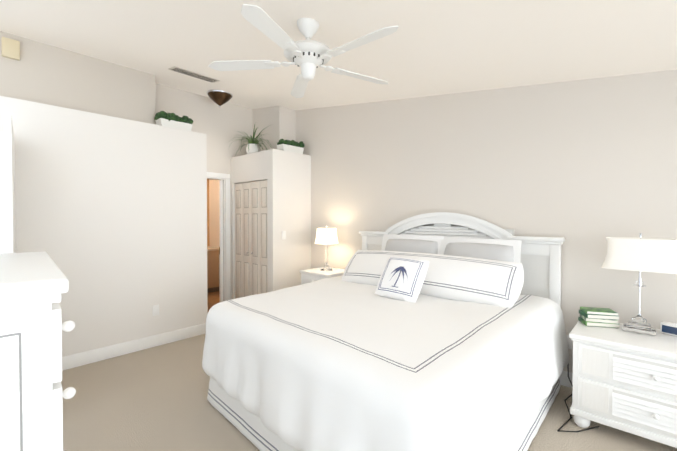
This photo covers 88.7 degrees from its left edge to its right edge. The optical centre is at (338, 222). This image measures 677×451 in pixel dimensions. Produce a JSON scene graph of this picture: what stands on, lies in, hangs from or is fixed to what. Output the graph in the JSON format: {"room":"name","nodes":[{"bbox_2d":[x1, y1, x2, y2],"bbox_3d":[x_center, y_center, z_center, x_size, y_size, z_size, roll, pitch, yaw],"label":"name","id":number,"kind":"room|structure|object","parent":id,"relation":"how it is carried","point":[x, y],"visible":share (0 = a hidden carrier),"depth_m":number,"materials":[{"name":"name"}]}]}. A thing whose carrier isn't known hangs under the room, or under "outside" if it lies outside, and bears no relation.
{"room":"bedroom","nodes":[
{"label":"bedroom","id":0,"kind":"room"},
{"bbox_2d":[0,31,155,124],"bbox_3d":[-3.049,-1.574,3.578,0.520,0.940,1.990,1,1,42],"label":"wall","id":1,"kind":"structure","parent":0,"point":[39,72],"depth_m":3.57,"materials":[{"name":"beige paint"}]},
{"bbox_2d":[1,37,19,60],"bbox_3d":[-3.019,-1.603,3.191,0.044,0.170,0.120,1,1,42],"label":"door chime","id":2,"kind":"object","parent":1,"relation":"attached to","point":[10,48],"visible":0.96,"depth_m":3.18,"materials":[{"name":"beige plastic"}]},
{"bbox_2d":[0,96,207,356],"bbox_3d":[-2.741,0.150,3.668,0.650,2.510,2.500,1,1,42],"label":"wall","id":3,"kind":"structure","parent":0,"point":[111,216],"depth_m":3.61,"materials":[{"name":"white paint"}]},
{"bbox_2d":[0,131,4,253],"bbox_3d":[-2.880,0.315,3.020,0.020,2.200,0.090,1,1,42],"label":"door frame","id":4,"kind":"structure","parent":3,"relation":"attached to","point":[2,196],"depth_m":2.98,"materials":[{"name":"white wood"}]},
{"bbox_2d":[3,114,15,252],"bbox_3d":[-2.527,0.339,2.673,0.047,2.138,0.954,-1,1,-42],"label":"entry door","id":5,"kind":"structure","parent":3,"relation":"in","point":[9,193],"depth_m":2.32,"materials":[{"name":"white wood"}]},
{"bbox_2d":[62,323,205,370],"bbox_3d":[-2.495,1.343,3.462,0.015,0.130,2.500,1,1,42],"label":"baseboard","id":6,"kind":"structure","parent":3,"relation":"attached to","point":[91,356],"depth_m":3.72,"materials":[{"name":"white wood"}]},
{"bbox_2d":[153,304,158,315],"bbox_3d":[-2.071,0.991,3.929,0.006,0.120,0.070,1,1,42],"label":"electrical outlet","id":7,"kind":"object","parent":3,"relation":"attached to","point":[155,310],"visible":1,"depth_m":3.92,"materials":[{"name":"white plastic"}]},
{"bbox_2d":[154,111,192,130],"bbox_3d":[-1.988,-1.213,4.187,0.225,0.195,0.429,1,1,42],"label":"pot","id":8,"kind":"object","parent":3,"relation":"on","point":[171,120],"visible":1,"depth_m":4.10,"materials":[{"name":"white ceramic"}]},
{"bbox_2d":[155,83,252,299],"bbox_3d":[-1.878,-0.343,5.181,0.120,3.450,1.930,1,1,42],"label":"wall","id":9,"kind":"structure","parent":0,"point":[216,123],"depth_m":5.13,"materials":[{"name":"beige paint"}]},
{"bbox_2d":[207,172,230,300],"bbox_3d":[-1.962,0.321,5.085,0.137,2.125,0.750,1,1,42],"label":"door frame","id":10,"kind":"structure","parent":9,"relation":"attached to","point":[226,225],"depth_m":5.27,"materials":[{"name":"white wood"}]},
{"bbox_2d":[219,180,222,302],"bbox_3d":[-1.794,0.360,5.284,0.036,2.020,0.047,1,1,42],"label":"pocket door","id":11,"kind":"structure","parent":9,"relation":"in","point":[220,240],"depth_m":5.27,"materials":[{"name":"white wood"}]},
{"bbox_2d":[207,179,208,245],"bbox_3d":[-3.544,0.063,6.387,0.100,2.600,2.400,1,1,42],"label":"wall","id":12,"kind":"structure","parent":0,"point":[207,212],"depth_m":7.21,"materials":[{"name":"brown"}]},
{"bbox_2d":[207,291,218,311],"bbox_3d":[-2.675,1.398,5.764,2.050,0.050,2.420,1,1,42],"label":"floor","id":13,"kind":"structure","parent":0,"point":[212,298],"depth_m":6.18,"materials":[{"name":"brown wood"}]},
{"bbox_2d":[207,250,218,292],"bbox_3d":[-3.167,0.953,6.314,0.555,0.815,1.980,1,1,42],"label":"bathroom vanity","id":14,"kind":"object","parent":13,"relation":"on","point":[212,269],"depth_m":6.72,"materials":[{"name":"brown wood"}]},
{"bbox_2d":[207,246,218,249],"bbox_3d":[-3.168,0.524,6.299,0.575,0.039,2.005,1,1,42],"label":"countertop","id":15,"kind":"structure","parent":14,"relation":"on","point":[208,247],"depth_m":6.74,"materials":[{"name":"beige stone"}]},
{"bbox_2d":[231,149,310,298],"bbox_3d":[-1.031,0.191,5.250,1.050,2.380,0.700,1,1,42],"label":"wall","id":16,"kind":"structure","parent":0,"point":[286,175],"depth_m":4.87,"materials":[{"name":"white paint"}]},
{"bbox_2d":[229,122,271,153],"bbox_3d":[-1.311,-1.200,5.072,0.804,0.446,0.572,1,1,42],"label":"pot","id":17,"kind":"object","parent":16,"relation":"on","point":[252,146],"visible":0.96,"depth_m":5.06,"materials":[{"name":"white ceramic"}]},
{"bbox_2d":[235,180,267,298],"bbox_3d":[-1.277,0.389,5.034,0.866,1.966,0.079,1,1,42],"label":"closet doors","id":18,"kind":"structure","parent":16,"relation":"in","point":[251,260],"depth_m":5.04,"materials":[{"name":"white paint"}]},
{"bbox_2d":[282,231,285,239],"bbox_3d":[-0.751,0.168,4.771,0.006,0.120,0.070,1,1,42],"label":"light switch","id":19,"kind":"object","parent":16,"relation":"attached to","point":[283,234],"visible":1,"depth_m":4.76,"materials":[{"name":"white plastic"}]},
{"bbox_2d":[276,139,304,153],"bbox_3d":[-0.690,-1.096,4.984,0.194,0.198,0.449,1,1,42],"label":"pot","id":20,"kind":"object","parent":16,"relation":"on","point":[290,146],"visible":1,"depth_m":4.91,"materials":[{"name":"white ceramic"}]},
{"bbox_2d":[252,106,295,151],"bbox_3d":[-1.029,-1.538,5.485,0.700,1.070,0.310,1,1,42],"label":"wall","id":21,"kind":"structure","parent":0,"point":[280,120],"depth_m":5.29,"materials":[{"name":"beige paint"}]},
{"bbox_2d":[0,0,676,109],"bbox_3d":[-0.056,-1.394,2.174,6.900,1.065,4.140,1,1,42],"label":"ceiling","id":22,"kind":"structure","parent":0,"point":[433,47],"depth_m":2.61,"materials":[{"name":"beige paint"}]},
{"bbox_2d":[169,66,219,82],"bbox_3d":[-1.625,-1.674,3.923,0.179,0.032,0.520,1,1,42],"label":"ceiling vent","id":23,"kind":"object","parent":22,"relation":"in","point":[193,74],"visible":1,"depth_m":3.90,"materials":[{"name":"grey metal"}]},
{"bbox_2d":[207,89,232,106],"bbox_3d":[-1.612,-1.664,4.709,0.340,0.191,0.340,1,1,42],"label":"flush-mount light","id":24,"kind":"object","parent":22,"relation":"attached to","point":[219,97],"visible":1,"depth_m":4.62,"materials":[{"name":"brown glass"}]},
{"bbox_2d":[208,4,398,97],"bbox_3d":[-0.158,-1.184,2.347,1.299,0.395,1.350,1,1,42],"label":"fan","id":25,"kind":"object","parent":22,"relation":"hanging from","point":[308,55],"visible":1,"depth_m":2.31,"materials":[{"name":"white plastic"}]},
{"bbox_2d":[61,334,676,450],"bbox_3d":[-0.001,1.453,2.167,6.750,0.050,4.140,1,1,42],"label":"floor carpet","id":26,"kind":"object","parent":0,"point":[152,399],"depth_m":2.56,"materials":[{"name":"beige carpet"}]},
{"bbox_2d":[0,251,75,450],"bbox_3d":[-1.248,0.794,1.125,0.590,1.300,1.010,-1,1,-43],"label":"chest","id":27,"kind":"object","parent":26,"relation":"on","point":[34,286],"visible":1,"depth_m":0.90,"materials":[{"name":"white wood"}]},
{"bbox_2d":[300,267,344,284],"bbox_3d":[-0.164,1.009,4.558,0.530,0.765,0.514,1,1,42],"label":"nightstand","id":28,"kind":"object","parent":26,"relation":"on","point":[311,275],"visible":0.38,"depth_m":4.44,"materials":[{"name":"white wood"}]},
{"bbox_2d":[315,225,337,270],"bbox_3d":[-0.156,0.329,4.563,0.316,0.590,0.316,1,1,42],"label":"lamp","id":29,"kind":"object","parent":28,"relation":"on","point":[326,235],"visible":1,"depth_m":4.46,"materials":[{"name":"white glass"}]},
{"bbox_2d":[202,212,568,450],"bbox_3d":[0.315,0.660,2.833,2.355,1.518,2.431,1,1,42],"label":"bed","id":30,"kind":"object","parent":26,"relation":"on","point":[413,333],"visible":1,"depth_m":2.14,"materials":[{"name":"white fabric"}]},
{"bbox_2d":[342,250,523,307],"bbox_3d":[0.746,0.468,3.217,1.760,0.440,0.222,1,-41,42],"label":"pillow","id":31,"kind":"object","parent":30,"relation":"on","point":[486,282],"depth_m":2.87,"materials":[{"name":"white fabric"}]},
{"bbox_2d":[557,364,598,431],"bbox_3d":[1.807,1.238,2.605,0.278,0.358,0.796,1,1,42],"label":"cord","id":32,"kind":"object","parent":26,"relation":"on","point":[558,430],"visible":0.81,"depth_m":2.45,"materials":[{"name":"black plastic"}]},
{"bbox_2d":[569,321,676,447],"bbox_3d":[2.109,1.099,2.302,0.900,0.655,0.591,1,1,42],"label":"nightstand","id":33,"kind":"object","parent":26,"relation":"on","point":[625,381],"visible":0.96,"depth_m":2.23,"materials":[{"name":"white wood"}]},
{"bbox_2d":[578,307,619,327],"bbox_3d":[1.960,0.709,2.615,0.214,0.110,0.153,0,1,16],"label":"books","id":34,"kind":"object","parent":33,"relation":"on","point":[599,317],"visible":1,"depth_m":2.56,"materials":[{"name":"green paper"}]},
{"bbox_2d":[601,233,676,335],"bbox_3d":[2.127,0.418,2.445,0.430,0.698,0.260,1,1,42],"label":"lamp","id":35,"kind":"object","parent":33,"relation":"on","point":[655,255],"visible":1,"depth_m":2.38,"materials":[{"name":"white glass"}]},
{"bbox_2d":[660,321,676,335],"bbox_3d":[2.296,0.730,2.376,0.062,0.075,0.120,0,1,-28],"label":"alarm clock","id":36,"kind":"object","parent":33,"relation":"on","point":[669,328],"visible":0.98,"depth_m":2.38,"materials":[{"name":"white"}]},
{"bbox_2d":[209,70,676,372],"bbox_3d":[0.557,-0.330,4.350,8.900,3.450,0.120,1,1,42],"label":"wall","id":37,"kind":"structure","parent":0,"point":[585,168],"depth_m":3.17,"materials":[{"name":"beige paint"}]},
{"bbox_2d":[560,371,572,387],"bbox_3d":[1.658,1.346,3.282,5.600,0.130,0.015,1,1,42],"label":"baseboard","id":38,"kind":"structure","parent":37,"relation":"attached to","point":[564,380],"depth_m":2.99,"materials":[{"name":"white"}]},
{"bbox_2d":[566,334,571,348],"bbox_3d":[1.976,1.026,2.993,0.068,0.120,0.006,1,1,42],"label":"electrical outlet","id":39,"kind":"object","parent":37,"relation":"attached to","point":[569,341],"visible":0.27,"depth_m":2.98,"materials":[{"name":"white plastic"}]}
]}

